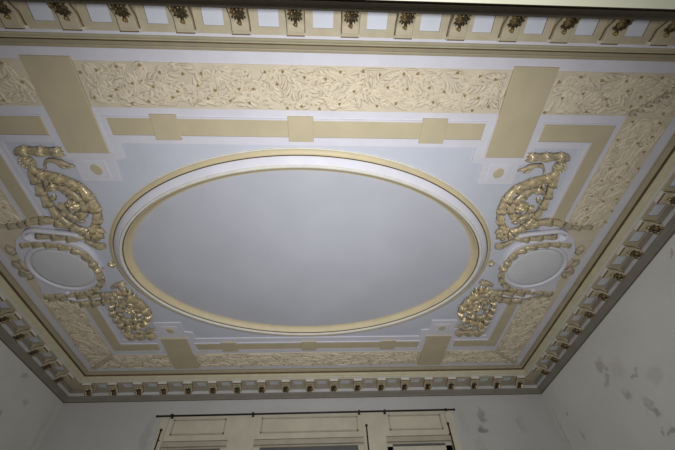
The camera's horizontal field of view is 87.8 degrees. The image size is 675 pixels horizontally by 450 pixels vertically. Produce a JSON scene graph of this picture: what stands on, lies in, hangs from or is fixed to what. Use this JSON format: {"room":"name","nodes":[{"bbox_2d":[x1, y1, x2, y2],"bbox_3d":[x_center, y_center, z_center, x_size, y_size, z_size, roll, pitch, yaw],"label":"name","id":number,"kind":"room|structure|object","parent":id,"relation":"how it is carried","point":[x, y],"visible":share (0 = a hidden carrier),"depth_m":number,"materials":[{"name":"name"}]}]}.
{"room":"ornate empty room","nodes":[
{"label":"ornate empty room","id":0,"kind":"room"},
{"bbox_2d":[0,340,62,449],"bbox_3d":[-3.108,1.531,1.488,0.132,3.800,4.017,0,-51,-3],"label":"wall","id":1,"kind":"structure","parent":0,"point":[28,407],"depth_m":3.49,"materials":[{"name":"paint"}]},
{"bbox_2d":[0,292,5,301],"bbox_3d":[-2.995,0.641,3.033,0.139,0.094,0.097,0,-51,-3],"label":"bracket","id":2,"kind":"object","parent":1,"relation":"attached to","point":[2,298],"visible":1,"depth_m":3.07,"materials":[{"name":"brown metal"}]},
{"bbox_2d":[0,311,21,324],"bbox_3d":[-3.003,0.852,3.203,0.139,0.094,0.097,0,-51,-3],"label":"bracket","id":3,"kind":"object","parent":1,"relation":"attached to","point":[5,316],"visible":1,"depth_m":3.20,"materials":[{"name":"brown metal"}]},
{"bbox_2d":[13,329,36,341],"bbox_3d":[-3.011,1.063,3.373,0.139,0.094,0.097,0,-51,-3],"label":"bracket","id":4,"kind":"object","parent":1,"relation":"attached to","point":[20,334],"visible":1,"depth_m":3.36,"materials":[{"name":"beige paint"}]},
{"bbox_2d":[28,344,49,356],"bbox_3d":[-3.019,1.274,3.543,0.139,0.094,0.097,0,-51,-3],"label":"bracket","id":5,"kind":"object","parent":1,"relation":"attached to","point":[34,350],"visible":1,"depth_m":3.53,"materials":[{"name":"beige paint"}]},
{"bbox_2d":[0,260,88,402],"bbox_3d":[-2.968,0.414,2.885,0.309,0.239,4.061,0,-51,-3],"label":"trim","id":6,"kind":"structure","parent":1,"relation":"attached to","point":[17,299],"depth_m":3.48,"materials":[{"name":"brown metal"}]},
{"bbox_2d":[41,359,61,370],"bbox_3d":[-3.027,1.486,3.712,0.139,0.094,0.097,0,-51,-3],"label":"bracket","id":7,"kind":"object","parent":1,"relation":"attached to","point":[47,364],"visible":1,"depth_m":3.70,"materials":[{"name":"beige paint"}]},
{"bbox_2d":[54,372,73,383],"bbox_3d":[-3.035,1.697,3.882,0.139,0.094,0.097,0,-51,-3],"label":"bracket","id":8,"kind":"object","parent":1,"relation":"attached to","point":[60,376],"visible":1,"depth_m":3.87,"materials":[{"name":"beige paint"}]},
{"bbox_2d":[37,394,568,449],"bbox_3d":[-0.279,3.206,2.957,5.925,3.800,0.264,0,-51,-3],"label":"wall","id":9,"kind":"structure","parent":0,"point":[522,421],"depth_m":4.01,"materials":[{"name":"paint"}]},
{"bbox_2d":[82,383,95,395],"bbox_3d":[-2.890,1.907,4.058,0.097,0.094,0.139,0,-51,-3],"label":"bracket","id":10,"kind":"object","parent":9,"relation":"attached to","point":[89,389],"visible":1,"depth_m":4.06,"materials":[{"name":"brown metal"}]},
{"bbox_2d":[107,383,119,395],"bbox_3d":[-2.606,1.908,4.070,0.097,0.094,0.139,0,-51,-3],"label":"bracket","id":11,"kind":"object","parent":9,"relation":"attached to","point":[114,388],"visible":1,"depth_m":4.07,"materials":[{"name":"brown metal"}]},
{"bbox_2d":[132,382,144,395],"bbox_3d":[-2.321,1.909,4.083,0.097,0.094,0.139,0,-51,-3],"label":"bracket","id":12,"kind":"object","parent":9,"relation":"attached to","point":[139,388],"visible":1,"depth_m":4.08,"materials":[{"name":"brown metal"}]},
{"bbox_2d":[158,382,169,394],"bbox_3d":[-2.037,1.909,4.095,0.097,0.094,0.139,0,-51,-3],"label":"bracket","id":13,"kind":"object","parent":9,"relation":"attached to","point":[164,387],"visible":1,"depth_m":4.09,"materials":[{"name":"brown metal"}]},
{"bbox_2d":[183,381,193,394],"bbox_3d":[-1.752,1.910,4.108,0.097,0.094,0.139,0,-51,-3],"label":"bracket","id":14,"kind":"object","parent":9,"relation":"attached to","point":[188,385],"visible":1,"depth_m":4.10,"materials":[{"name":"brown metal"}]},
{"bbox_2d":[208,381,217,393],"bbox_3d":[-1.467,1.911,4.120,0.097,0.094,0.139,0,-51,-3],"label":"bracket","id":15,"kind":"object","parent":9,"relation":"attached to","point":[213,386],"visible":1,"depth_m":4.12,"materials":[{"name":"brown metal"}]},
{"bbox_2d":[232,381,241,393],"bbox_3d":[-1.183,1.912,4.133,0.097,0.094,0.139,0,-51,-3],"label":"bracket","id":16,"kind":"object","parent":9,"relation":"attached to","point":[237,385],"visible":1,"depth_m":4.13,"materials":[{"name":"brown metal"}]},
{"bbox_2d":[257,380,265,392],"bbox_3d":[-0.898,1.912,4.146,0.097,0.094,0.139,0,-51,-3],"label":"bracket","id":17,"kind":"object","parent":9,"relation":"attached to","point":[261,384],"visible":1,"depth_m":4.14,"materials":[{"name":"brown metal"}]},
{"bbox_2d":[281,380,289,392],"bbox_3d":[-0.613,1.913,4.158,0.097,0.094,0.139,0,-51,-3],"label":"bracket","id":18,"kind":"object","parent":9,"relation":"attached to","point":[285,383],"visible":1,"depth_m":4.16,"materials":[{"name":"brown metal"}]},
{"bbox_2d":[64,365,540,402],"bbox_3d":[-0.329,1.882,4.178,5.705,0.239,0.309,0,-51,-3],"label":"trim","id":19,"kind":"structure","parent":9,"relation":"attached to","point":[416,375],"depth_m":4.18,"materials":[{"name":"beige paint"}]},
{"bbox_2d":[156,408,454,418],"bbox_3d":[-0.331,2.150,4.016,3.407,0.044,0.052,0,-51,-3],"label":"curtain rod","id":20,"kind":"object","parent":9,"relation":"attached to","point":[384,411],"visible":1,"depth_m":4.00,"materials":[{"name":"metal"}]},
{"bbox_2d":[151,411,461,449],"bbox_3d":[-0.269,3.259,2.741,3.309,3.397,0.101,0,-51,-3],"label":"window","id":21,"kind":"structure","parent":9,"relation":"in","point":[412,430],"depth_m":3.88,"materials":[{"name":"beige wood"}]},
{"bbox_2d":[154,428,162,449],"bbox_3d":[-1.902,2.486,3.517,0.030,0.810,0.068,0,-51,-3],"label":"iron holdback","id":22,"kind":"object","parent":21,"relation":"attached to","point":[161,429],"visible":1,"depth_m":3.74,"materials":[{"name":"black metal"}]},
{"bbox_2d":[365,424,368,449],"bbox_3d":[0.335,2.492,3.616,0.030,0.810,0.068,0,-51,-3],"label":"iron holdback","id":23,"kind":"object","parent":21,"relation":"attached to","point":[366,425],"visible":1,"depth_m":3.83,"materials":[{"name":"black metal"}]},
{"bbox_2d":[447,422,455,449],"bbox_3d":[1.256,2.495,3.657,0.030,0.810,0.068,0,-51,-3],"label":"iron holdback","id":24,"kind":"object","parent":21,"relation":"attached to","point":[450,434],"visible":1,"depth_m":3.85,"materials":[{"name":"black metal"}]},
{"bbox_2d":[306,379,313,391],"bbox_3d":[-0.329,1.914,4.171,0.097,0.094,0.139,0,-51,-3],"label":"bracket","id":25,"kind":"object","parent":9,"relation":"attached to","point":[309,382],"visible":1,"depth_m":4.17,"materials":[{"name":"beige paint"}]},
{"bbox_2d":[330,379,337,391],"bbox_3d":[-0.044,1.915,4.183,0.097,0.094,0.139,0,-51,-3],"label":"bracket","id":26,"kind":"object","parent":9,"relation":"attached to","point":[333,382],"visible":1,"depth_m":4.18,"materials":[{"name":"beige paint"}]},
{"bbox_2d":[353,378,361,391],"bbox_3d":[0.240,1.915,4.196,0.097,0.094,0.139,0,-51,-3],"label":"bracket","id":27,"kind":"object","parent":9,"relation":"attached to","point":[357,382],"visible":1,"depth_m":4.19,"materials":[{"name":"beige paint"}]},
{"bbox_2d":[377,378,385,390],"bbox_3d":[0.525,1.916,4.208,0.097,0.094,0.139,0,-51,-3],"label":"bracket","id":28,"kind":"object","parent":9,"relation":"attached to","point":[380,381],"visible":1,"depth_m":4.21,"materials":[{"name":"beige paint"}]},
{"bbox_2d":[400,378,408,390],"bbox_3d":[0.810,1.917,4.221,0.097,0.094,0.139,0,-51,-3],"label":"bracket","id":29,"kind":"object","parent":9,"relation":"attached to","point":[404,382],"visible":1,"depth_m":4.22,"materials":[{"name":"beige paint"}]},
{"bbox_2d":[423,377,432,389],"bbox_3d":[1.094,1.918,4.234,0.097,0.094,0.139,0,-51,-3],"label":"bracket","id":30,"kind":"object","parent":9,"relation":"attached to","point":[427,383],"visible":1,"depth_m":4.23,"materials":[{"name":"beige paint"}]},
{"bbox_2d":[446,377,455,389],"bbox_3d":[1.379,1.919,4.246,0.097,0.094,0.139,0,-51,-3],"label":"bracket","id":31,"kind":"object","parent":9,"relation":"attached to","point":[450,383],"visible":1,"depth_m":4.24,"materials":[{"name":"beige paint"}]},
{"bbox_2d":[468,377,479,388],"bbox_3d":[1.664,1.919,4.259,0.097,0.094,0.139,0,-51,-3],"label":"bracket","id":32,"kind":"object","parent":9,"relation":"attached to","point":[473,382],"visible":1,"depth_m":4.26,"materials":[{"name":"beige paint"}]},
{"bbox_2d":[491,376,502,388],"bbox_3d":[1.948,1.920,4.271,0.097,0.094,0.139,0,-51,-3],"label":"bracket","id":33,"kind":"object","parent":9,"relation":"attached to","point":[496,381],"visible":1,"depth_m":4.27,"materials":[{"name":"beige paint"}]},
{"bbox_2d":[514,376,525,387],"bbox_3d":[2.233,1.921,4.284,0.097,0.094,0.139,0,-51,-3],"label":"bracket","id":34,"kind":"object","parent":9,"relation":"attached to","point":[519,380],"visible":1,"depth_m":4.28,"materials":[{"name":"beige paint"}]},
{"bbox_2d":[0,45,674,370],"bbox_3d":[-0.273,0.155,3.018,5.969,0.143,4.721,0,-51,-3],"label":"ceiling","id":35,"kind":"structure","parent":0,"point":[133,162],"depth_m":2.45,"materials":[{"name":"paint"}]},
{"bbox_2d":[0,58,43,223],"bbox_3d":[-2.265,-0.464,2.330,0.929,0.042,1.247,0,-51,-3],"label":"frieze","id":36,"kind":"object","parent":35,"relation":"attached to","point":[17,88],"visible":1,"depth_m":2.09,"materials":[{"name":"painted plaster"},{"name":"gold"}]},
{"bbox_2d":[0,114,52,224],"bbox_3d":[-2.107,-0.346,2.447,0.515,0.019,0.882,0,-51,-3],"label":"band","id":37,"kind":"object","parent":35,"relation":"attached to","point":[18,125],"visible":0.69,"depth_m":2.33,"materials":[{"name":"beige paint"}]},
{"bbox_2d":[0,144,106,249],"bbox_3d":[-2.128,-0.203,2.505,0.795,0.090,0.882,13,-53,-13],"label":"scroll","id":38,"kind":"object","parent":35,"relation":"attached to","point":[53,181],"visible":1,"depth_m":2.54,"materials":[{"name":"gold metal"}]},
{"bbox_2d":[0,227,114,301],"bbox_3d":[-2.313,0.374,2.973,0.858,0.090,0.867,0,-51,-3],"label":"oval cartouche","id":39,"kind":"object","parent":35,"relation":"attached to","point":[52,262],"visible":1,"depth_m":2.93,"materials":[{"name":"white paint"}]},
{"bbox_2d":[19,55,111,152],"bbox_3d":[-1.652,-0.720,2.161,0.299,0.025,0.601,0,-51,-3],"label":"strap","id":40,"kind":"object","parent":35,"relation":"attached to","point":[56,80],"visible":1,"depth_m":2.13,"materials":[{"name":"beige paint"}]},
{"bbox_2d":[81,160,111,177],"bbox_3d":[-1.667,-0.387,2.433,0.158,0.019,0.136,0,-51,-3],"label":"roundel","id":41,"kind":"object","parent":35,"relation":"attached to","point":[94,168],"visible":1,"depth_m":2.42,"materials":[{"name":"beige paint"}]},
{"bbox_2d":[48,281,156,340],"bbox_3d":[-2.180,0.915,3.403,0.796,0.090,0.840,-12,-52,7],"label":"scroll","id":42,"kind":"object","parent":35,"relation":"attached to","point":[134,305],"visible":0.97,"depth_m":3.34,"materials":[{"name":"gold metal"}]},
{"bbox_2d":[39,299,173,369],"bbox_3d":[-2.328,1.175,3.648,0.929,0.042,1.247,0,-51,-3],"label":"frieze","id":43,"kind":"object","parent":35,"relation":"attached to","point":[71,317],"visible":1,"depth_m":3.70,"materials":[{"name":"painted plaster"},{"name":"gold"}]},
{"bbox_2d":[84,306,161,351],"bbox_3d":[-2.160,1.044,3.565,0.515,0.019,0.840,0,-51,-3],"label":"band","id":44,"kind":"object","parent":35,"relation":"attached to","point":[96,314],"visible":0.72,"depth_m":3.67,"materials":[{"name":"beige paint"}]},
{"bbox_2d":[161,327,178,334],"bbox_3d":[-1.724,1.087,3.617,0.158,0.019,0.136,0,-51,-3],"label":"roundel","id":45,"kind":"object","parent":35,"relation":"attached to","point":[166,330],"visible":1,"depth_m":3.61,"materials":[{"name":"beige paint"}]},
{"bbox_2d":[159,338,198,368],"bbox_3d":[-1.734,1.424,3.884,0.299,0.025,0.601,0,-51,-3],"label":"strap","id":46,"kind":"object","parent":35,"relation":"attached to","point":[180,352],"visible":1,"depth_m":3.85,"materials":[{"name":"beige paint"}]},
{"bbox_2d":[72,60,512,113],"bbox_3d":[-0.229,-0.826,2.127,2.561,0.037,0.272,0,-51,-3],"label":"frieze","id":47,"kind":"object","parent":35,"relation":"attached to","point":[124,84],"visible":1,"depth_m":2.12,"materials":[{"name":"plaster"},{"name":"gold"}]},
{"bbox_2d":[103,114,488,143],"bbox_3d":[-0.239,-0.628,2.294,2.464,0.025,0.172,0,-51,-3],"label":"band","id":48,"kind":"object","parent":35,"relation":"attached to","point":[160,126],"visible":1,"depth_m":2.28,"materials":[{"name":"beige paint"}]},
{"bbox_2d":[108,147,491,336],"bbox_3d":[-0.280,0.350,3.053,3.289,0.074,2.247,0,-51,-3],"label":"ceiling medallion","id":49,"kind":"object","parent":35,"relation":"attached to","point":[282,241],"visible":1,"depth_m":2.92,"materials":[{"name":"beige paint"}]},
{"bbox_2d":[194,351,420,367],"bbox_3d":[-0.322,1.543,4.032,2.558,0.037,0.278,0,-51,-3],"label":"frieze","id":50,"kind":"object","parent":35,"relation":"attached to","point":[372,357],"visible":1,"depth_m":4.02,"materials":[{"name":"plaster"},{"name":"gold"}]},
{"bbox_2d":[194,340,420,351],"bbox_3d":[-0.314,1.325,3.864,2.464,0.025,0.172,0,-51,-3],"label":"band","id":51,"kind":"object","parent":35,"relation":"attached to","point":[383,344],"visible":1,"depth_m":3.85,"materials":[{"name":"beige paint"}]},
{"bbox_2d":[417,335,452,364],"bbox_3d":[1.099,1.431,4.010,0.299,0.025,0.601,0,-51,-3],"label":"strap","id":52,"kind":"object","parent":35,"relation":"attached to","point":[434,347],"visible":1,"depth_m":3.97,"materials":[{"name":"beige paint"}]},
{"bbox_2d":[433,324,450,331],"bbox_3d":[1.114,1.094,3.743,0.158,0.019,0.136,0,-51,-3],"label":"roundel","id":53,"kind":"object","parent":35,"relation":"attached to","point":[438,327],"visible":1,"depth_m":3.74,"materials":[{"name":"beige paint"}]},
{"bbox_2d":[451,303,518,347],"bbox_3d":[1.554,1.055,3.729,0.515,0.019,0.840,0,-51,-3],"label":"band","id":54,"kind":"object","parent":35,"relation":"attached to","point":[508,311],"visible":0.76,"depth_m":3.85,"materials":[{"name":"beige paint"}]},
{"bbox_2d":[485,165,511,180],"bbox_3d":[1.170,-0.380,2.558,0.158,0.019,0.136,0,-51,-3],"label":"roundel","id":55,"kind":"object","parent":35,"relation":"attached to","point":[495,172],"visible":1,"depth_m":2.55,"materials":[{"name":"beige paint"}]},
{"bbox_2d":[441,296,557,363],"bbox_3d":[1.713,1.186,3.827,0.929,0.042,1.247,0,-51,-3],"label":"frieze","id":56,"kind":"object","parent":35,"relation":"attached to","point":[530,313],"visible":0.98,"depth_m":3.91,"materials":[{"name":"paint"}]},
{"bbox_2d":[454,279,549,336],"bbox_3d":[1.588,0.925,3.570,0.796,0.090,0.840,13,-53,-12],"label":"scroll","id":57,"kind":"object","parent":35,"relation":"attached to","point":[473,302],"visible":0.96,"depth_m":3.49,"materials":[{"name":"gold metal"}]},
{"bbox_2d":[483,66,558,157],"bbox_3d":[1.181,-0.713,2.286,0.299,0.025,0.601,0,-51,-3],"label":"strap","id":58,"kind":"object","parent":35,"relation":"attached to","point":[513,130],"visible":1,"depth_m":2.26,"materials":[{"name":"beige paint"}]},
{"bbox_2d":[494,151,592,249],"bbox_3d":[1.622,-0.192,2.671,0.795,0.090,0.882,-13,-52,8],"label":"scroll","id":59,"kind":"object","parent":35,"relation":"attached to","point":[532,220],"visible":1,"depth_m":2.69,"materials":[{"name":"gold metal"}]},
{"bbox_2d":[487,228,600,298],"bbox_3d":[1.762,0.385,3.153,0.858,0.090,0.867,0,-51,-3],"label":"oval cartouche","id":60,"kind":"object","parent":35,"relation":"attached to","point":[541,263],"visible":1,"depth_m":3.11,"materials":[{"name":"white paint"}]},
{"bbox_2d":[535,122,618,226],"bbox_3d":[1.607,-0.336,2.611,0.515,0.019,0.882,0,-51,-3],"label":"band","id":61,"kind":"object","parent":35,"relation":"attached to","point":[597,136],"visible":0.78,"depth_m":2.42,"materials":[{"name":"beige paint"}]},
{"bbox_2d":[541,71,674,228],"bbox_3d":[1.775,-0.453,2.509,0.930,0.042,1.247,0,-51,-3],"label":"frieze","id":62,"kind":"object","parent":35,"relation":"attached to","point":[647,100],"visible":1,"depth_m":2.29,"materials":[{"name":"paint"}]},
{"bbox_2d":[368,0,674,9],"bbox_3d":[-0.147,-0.240,0.186,5.925,3.800,0.550,0,-51,-3],"label":"wall","id":63,"kind":"structure","parent":0,"point":[368,0],"depth_m":1.70,"materials":[{"name":"paint"}]},
{"bbox_2d":[0,1,28,28],"bbox_3d":[-1.639,-1.043,1.734,0.097,0.094,0.139,0,-51,-3],"label":"bracket","id":64,"kind":"object","parent":63,"relation":"attached to","point":[11,16],"visible":0.98,"depth_m":1.75,"materials":[{"name":"beige paint"}]},
{"bbox_2d":[47,2,85,30],"bbox_3d":[-1.354,-1.042,1.746,0.097,0.094,0.139,0,-51,-3],"label":"bracket","id":65,"kind":"object","parent":63,"relation":"attached to","point":[68,14],"visible":0.97,"depth_m":1.75,"materials":[{"name":"beige paint"}]},
{"bbox_2d":[108,4,141,31],"bbox_3d":[-1.070,-1.042,1.759,0.097,0.094,0.139,0,-51,-3],"label":"bracket","id":66,"kind":"object","parent":63,"relation":"attached to","point":[126,16],"visible":0.97,"depth_m":1.77,"materials":[{"name":"beige paint"}]},
{"bbox_2d":[168,6,196,33],"bbox_3d":[-0.785,-1.041,1.771,0.097,0.094,0.139,0,-51,-3],"label":"bracket","id":67,"kind":"object","parent":63,"relation":"attached to","point":[183,17],"visible":0.94,"depth_m":1.78,"materials":[{"name":"beige paint"}]},
{"bbox_2d":[227,8,251,34],"bbox_3d":[-0.500,-1.040,1.784,0.097,0.094,0.139,0,-51,-3],"label":"bracket","id":68,"kind":"object","parent":63,"relation":"attached to","point":[239,17],"visible":0.95,"depth_m":1.79,"materials":[{"name":"beige paint"}]},
{"bbox_2d":[285,9,304,36],"bbox_3d":[-0.216,-1.039,1.797,0.097,0.094,0.139,0,-51,-3],"label":"bracket","id":69,"kind":"object","parent":63,"relation":"attached to","point":[295,19],"visible":0.94,"depth_m":1.80,"materials":[{"name":"beige paint"}]},
{"bbox_2d":[0,0,674,61],"bbox_3d":[-0.217,-1.040,1.829,5.705,0.239,0.309,0,-51,-3],"label":"trim","id":70,"kind":"structure","parent":63,"relation":"attached to","point":[212,20],"depth_m":1.87,"materials":[{"name":"beige paint"}]},
{"bbox_2d":[341,11,360,37],"bbox_3d":[0.069,-1.039,1.809,0.097,0.094,0.139,0,-51,-3],"label":"bracket","id":71,"kind":"object","parent":63,"relation":"attached to","point":[350,20],"visible":0.93,"depth_m":1.81,"materials":[{"name":"beige paint"}]},
{"bbox_2d":[393,13,416,38],"bbox_3d":[0.353,-1.038,1.822,0.097,0.094,0.139,0,-51,-3],"label":"bracket","id":72,"kind":"object","parent":63,"relation":"attached to","point":[404,24],"visible":0.96,"depth_m":1.83,"materials":[{"name":"beige paint"}]},
{"bbox_2d":[445,14,472,40],"bbox_3d":[0.638,-1.037,1.834,0.097,0.094,0.139,0,-51,-3],"label":"bracket","id":73,"kind":"object","parent":63,"relation":"attached to","point":[458,23],"visible":0.92,"depth_m":1.84,"materials":[{"name":"beige paint"}]},
{"bbox_2d":[496,16,527,41],"bbox_3d":[0.923,-1.036,1.847,0.097,0.094,0.139,0,-51,-3],"label":"bracket","id":74,"kind":"object","parent":63,"relation":"attached to","point":[511,25],"visible":0.96,"depth_m":1.85,"materials":[{"name":"beige paint"}]},
{"bbox_2d":[397,0,674,8],"bbox_3d":[-0.186,-0.855,1.123,4.092,1.089,0.099,0,-51,-3],"label":"trim","id":75,"kind":"structure","parent":63,"relation":"attached to","point":[655,4],"depth_m":0.76,"materials":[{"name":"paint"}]},
{"bbox_2d":[547,17,581,43],"bbox_3d":[1.207,-1.036,1.859,0.097,0.094,0.139,0,-51,-3],"label":"bracket","id":76,"kind":"object","parent":63,"relation":"attached to","point":[562,28],"visible":0.95,"depth_m":1.86,"materials":[{"name":"beige paint"}]},
{"bbox_2d":[597,19,634,44],"bbox_3d":[1.492,-1.035,1.872,0.097,0.094,0.139,0,-51,-3],"label":"bracket","id":77,"kind":"object","parent":63,"relation":"attached to","point":[613,30],"visible":0.94,"depth_m":1.88,"materials":[{"name":"beige paint"}]},
{"bbox_2d":[646,20,674,45],"bbox_3d":[1.777,-1.034,1.885,0.097,0.094,0.139,0,-51,-3],"label":"bracket","id":78,"kind":"object","parent":63,"relation":"attached to","point":[664,31],"visible":0.99,"depth_m":1.90,"materials":[{"name":"beige paint"}]},
{"bbox_2d":[542,233,674,449],"bbox_3d":[2.679,1.547,1.744,0.132,3.800,4.017,0,-51,-3],"label":"wall","id":79,"kind":"structure","parent":0,"point":[617,391],"depth_m":3.07,"materials":[{"name":"paint"}]},
{"bbox_2d":[532,365,548,375],"bbox_3d":[2.394,1.712,4.122,0.139,0.094,0.097,0,-51,-3],"label":"bracket","id":80,"kind":"object","parent":79,"relation":"attached to","point":[543,369],"visible":1,"depth_m":4.11,"materials":[{"name":"beige paint"}]},
{"bbox_2d":[541,352,558,362],"bbox_3d":[2.402,1.500,3.952,0.139,0.094,0.097,0,-51,-3],"label":"bracket","id":81,"kind":"object","parent":79,"relation":"attached to","point":[552,356],"visible":1,"depth_m":3.94,"materials":[{"name":"beige paint"}]},
{"bbox_2d":[551,338,569,349],"bbox_3d":[2.410,1.289,3.783,0.139,0.094,0.097,0,-51,-3],"label":"bracket","id":82,"kind":"object","parent":79,"relation":"attached to","point":[562,342],"visible":1,"depth_m":3.77,"materials":[{"name":"beige paint"}]},
{"bbox_2d":[562,323,581,334],"bbox_3d":[2.418,1.078,3.613,0.139,0.094,0.097,0,-51,-3],"label":"bracket","id":83,"kind":"object","parent":79,"relation":"attached to","point":[574,328],"visible":1,"depth_m":3.60,"materials":[{"name":"beige paint"}]},
{"bbox_2d":[573,307,594,318],"bbox_3d":[2.426,0.867,3.443,0.139,0.094,0.097,0,-51,-3],"label":"bracket","id":84,"kind":"object","parent":79,"relation":"attached to","point":[588,312],"visible":1,"depth_m":3.43,"materials":[{"name":"beige paint"}]},
{"bbox_2d":[519,132,674,393],"bbox_3d":[2.422,0.428,3.123,0.309,0.239,4.061,0,-51,-3],"label":"trim","id":85,"kind":"structure","parent":79,"relation":"attached to","point":[660,177],"depth_m":3.08,"materials":[{"name":"beige paint"}]},
{"bbox_2d":[586,288,609,300],"bbox_3d":[2.434,0.656,3.273,0.139,0.094,0.097,0,-51,-3],"label":"bracket","id":86,"kind":"object","parent":79,"relation":"attached to","point":[602,294],"visible":1,"depth_m":3.27,"materials":[{"name":"beige paint"}]},
{"bbox_2d":[600,268,625,281],"bbox_3d":[2.442,0.445,3.104,0.139,0.094,0.097,0,-51,-3],"label":"bracket","id":87,"kind":"object","parent":79,"relation":"attached to","point":[617,274],"visible":1,"depth_m":3.10,"materials":[{"name":"beige paint"}]},
{"bbox_2d":[616,245,643,258],"bbox_3d":[2.450,0.234,2.934,0.139,0.094,0.097,0,-51,-3],"label":"bracket","id":88,"kind":"object","parent":79,"relation":"attached to","point":[633,251],"visible":1,"depth_m":2.92,"materials":[{"name":"beige paint"}]},
{"bbox_2d":[634,219,663,234],"bbox_3d":[2.459,0.022,2.764,0.139,0.094,0.097,0,-51,-3],"label":"bracket","id":89,"kind":"object","parent":79,"relation":"attached to","point":[651,226],"visible":1,"depth_m":2.76,"materials":[{"name":"beige paint"}]},
{"bbox_2d":[654,191,674,205],"bbox_3d":[2.467,-0.189,2.594,0.139,0.094,0.097,0,-51,-3],"label":"bracket","id":90,"kind":"object","parent":79,"relation":"attached to","point":[664,197],"visible":1,"depth_m":2.60,"materials":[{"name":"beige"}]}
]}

